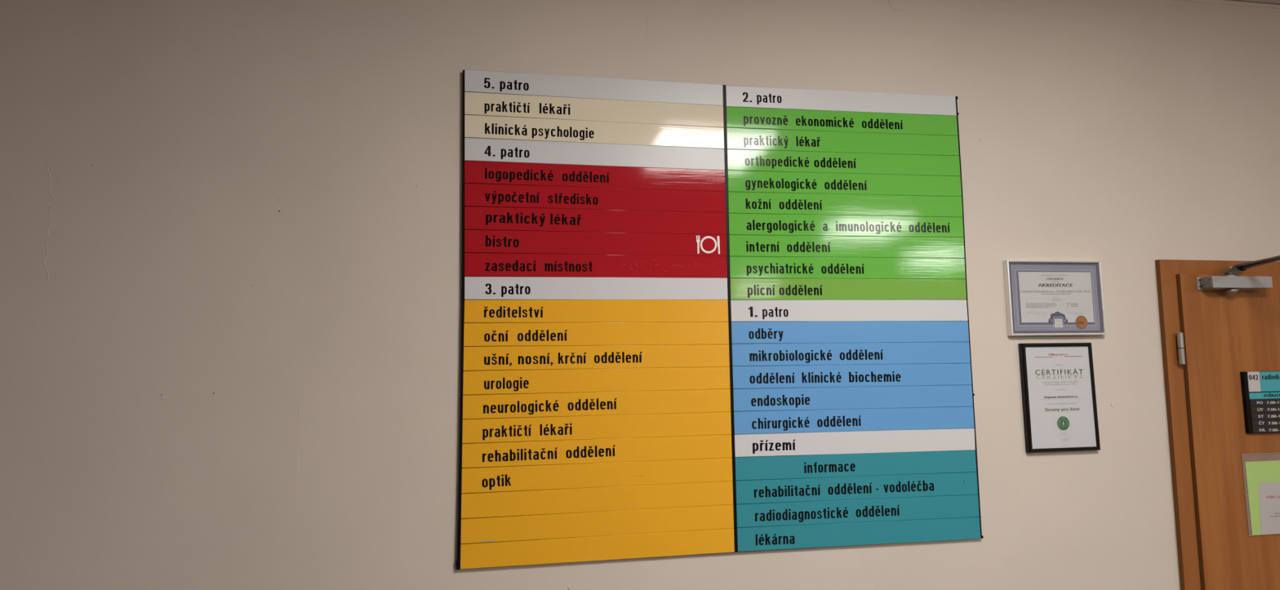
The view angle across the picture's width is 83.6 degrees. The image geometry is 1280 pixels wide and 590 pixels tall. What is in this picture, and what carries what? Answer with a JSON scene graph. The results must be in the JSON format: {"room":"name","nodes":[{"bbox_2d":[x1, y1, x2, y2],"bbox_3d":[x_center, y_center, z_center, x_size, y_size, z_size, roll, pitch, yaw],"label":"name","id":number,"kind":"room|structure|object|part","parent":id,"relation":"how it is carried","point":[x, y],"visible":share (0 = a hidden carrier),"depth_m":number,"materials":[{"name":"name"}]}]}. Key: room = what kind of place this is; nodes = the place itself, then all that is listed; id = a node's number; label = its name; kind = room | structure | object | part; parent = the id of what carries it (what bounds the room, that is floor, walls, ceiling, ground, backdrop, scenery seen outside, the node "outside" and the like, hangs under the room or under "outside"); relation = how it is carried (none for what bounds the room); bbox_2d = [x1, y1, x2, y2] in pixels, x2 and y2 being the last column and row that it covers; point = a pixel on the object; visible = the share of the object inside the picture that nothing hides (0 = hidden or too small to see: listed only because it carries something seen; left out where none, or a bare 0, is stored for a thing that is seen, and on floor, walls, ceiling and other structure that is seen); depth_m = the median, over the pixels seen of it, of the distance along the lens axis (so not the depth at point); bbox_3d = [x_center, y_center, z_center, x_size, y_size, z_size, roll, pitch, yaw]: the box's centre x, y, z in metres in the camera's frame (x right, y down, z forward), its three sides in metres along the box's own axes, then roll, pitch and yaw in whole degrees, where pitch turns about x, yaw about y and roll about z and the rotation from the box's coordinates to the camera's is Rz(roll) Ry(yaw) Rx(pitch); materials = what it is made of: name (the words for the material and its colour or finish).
{"room":"medical clinic lobby","nodes":[
{"label":"medical clinic lobby","id":0,"kind":"room"},
{"bbox_2d":[0,0,1279,589],"bbox_3d":[2.198,0.446,2.266,8.550,3.000,0.101,0,-6,-9],"label":"wall","id":1,"kind":"structure","parent":0,"point":[230,230],"depth_m":1.79,"materials":[{"name":"paint"}]},
{"bbox_2d":[456,69,983,569],"bbox_3d":[0.240,0.043,1.921,1.411,1.261,0.012,0,-6,-9],"label":"sign","id":2,"kind":"object","parent":1,"relation":"attached to","point":[696,318],"visible":1,"depth_m":1.90,"materials":[{"name":"multicoloured plastic"}]},
{"bbox_3d":[-0.447,0.041,1.803,0.016,1.261,0.003,0,-6,-9],"label":"rail","id":3,"kind":"part","parent":2,"relation":"part of","materials":[{"name":"black plastic"}]},
{"bbox_3d":[0.241,0.043,1.918,0.017,1.253,0.002,0,-6,-9],"label":"rail","id":4,"kind":"part","parent":2,"relation":"part of","materials":[{"name":"black plastic"}]},
{"bbox_3d":[0.929,0.045,2.033,0.011,1.257,0.003,0,-6,-9],"label":"rail","id":5,"kind":"part","parent":2,"relation":"part of","materials":[{"name":"black plastic"}]},
{"bbox_3d":[0.759,-0.866,2.103,0.065,0.065,0.002,0,-6,-9],"label":"painted plate","id":6,"kind":"part","parent":1,"relation":"part of","materials":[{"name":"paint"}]},
{"bbox_2d":[1002,259,1106,336],"bbox_3d":[1.207,0.008,2.083,0.309,0.219,0.019,0,-6,-9],"label":"frame","id":7,"kind":"object","parent":1,"relation":"attached to","point":[1042,297],"visible":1,"depth_m":2.08,"materials":[{"name":"silver metal"}]},
{"bbox_2d":[1017,342,1100,453],"bbox_3d":[1.204,0.292,2.055,0.230,0.308,0.017,0,-6,-9],"label":"frame","id":8,"kind":"object","parent":1,"relation":"attached to","point":[1058,389],"visible":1,"depth_m":2.05,"materials":[{"name":"black wood"}]},
{"bbox_2d":[1155,259,1279,589],"bbox_3d":[2.046,0.915,2.145,0.998,2.047,0.188,0,-6,-9],"label":"door","id":9,"kind":"structure","parent":1,"relation":"in","point":[1209,337],"depth_m":2.11,"materials":[{"name":"brown wood"}]},
{"bbox_2d":[1195,255,1279,293],"bbox_3d":[1.798,-0.065,2.012,0.216,0.098,0.310,0,-6,-9],"label":"door closer","id":10,"kind":"object","parent":9,"relation":"attached to","point":[1232,283],"depth_m":2.12,"materials":[{"name":"silver metal"}]},
{"bbox_3d":[1.679,-0.037,2.124,0.002,0.032,0.040,0,-6,-9],"label":"plate","id":11,"kind":"part","parent":10,"relation":"part of","materials":[{"name":"grey metal"}]},
{"bbox_3d":[1.768,-0.034,2.160,0.204,0.038,0.004,0,-6,-9],"label":"mounting plate","id":12,"kind":"part","parent":10,"relation":"part of","materials":[{"name":"silver metal"}]},
{"bbox_3d":[1.773,-0.103,1.999,0.020,0.013,0.277,-1,-6,6],"label":"lever arm","id":13,"kind":"part","parent":10,"relation":"part of","materials":[{"name":"grey metal"}]},
{"bbox_3d":[1.777,-0.100,1.998,0.011,0.025,0.273,-1,-6,7],"label":"connecting rod","id":14,"kind":"part","parent":10,"relation":"part of","materials":[{"name":"grey metal"}]},
{"bbox_2d":[1240,371,1279,433],"bbox_3d":[1.905,0.317,2.144,0.222,0.186,0.012,0,-6,-9],"label":"room sign","id":15,"kind":"object","parent":9,"relation":"attached to","point":[1260,390],"visible":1,"depth_m":2.13,"materials":[{"name":"black plastic"}]},
{"bbox_3d":[1.828,0.258,2.132,0.042,0.059,0.002,0,-6,-9],"label":"panel","id":16,"kind":"part","parent":15,"relation":"part of","materials":[{"name":"grey plastic"}]},
{"bbox_3d":[1.919,0.259,2.148,0.143,0.058,0.002,0,-6,-9],"label":"panel","id":17,"kind":"part","parent":15,"relation":"part of","materials":[{"name":"teal plastic"}]},
{"bbox_2d":[1241,453,1279,536],"bbox_3d":[1.895,0.587,2.120,0.241,0.235,0.004,0,-6,-9],"label":"pocket","id":18,"kind":"object","parent":9,"relation":"attached to","point":[1263,453],"visible":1,"depth_m":2.10,"materials":[{"name":"clear plastic"}]},
{"bbox_2d":[1244,460,1279,535],"bbox_3d":[1.897,0.597,2.120,0.227,0.210,0.001,0,-6,-9],"label":"card","id":19,"kind":"object","parent":18,"relation":"in","point":[1257,472],"visible":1,"depth_m":2.11,"materials":[{"name":"green paper"}]},
{"bbox_2d":[1258,482,1279,534],"bbox_3d":[1.895,0.628,2.116,0.158,0.146,0.001,0,-6,-9],"label":"notice","id":20,"kind":"object","parent":18,"relation":"in","point":[1268,492],"visible":1,"depth_m":2.11,"materials":[{"name":"grey paper"}]},
{"bbox_2d":[1177,0,1279,8],"bbox_3d":[2.188,-0.939,2.349,8.550,0.014,0.002,0,-6,-9],"label":"trim","id":21,"kind":"structure","parent":1,"relation":"attached to","point":[1219,2],"depth_m":2.31,"materials":[{"name":"paint"}]},
{"bbox_2d":[1239,0,1279,4],"bbox_3d":[2.722,-1.461,-2.399,9.062,0.108,9.600,0,-6,-9],"label":"ceiling","id":22,"kind":"structure","parent":0,"point":[1259,1],"depth_m":2.31,"materials":[{"name":"grey paint"}]}
]}

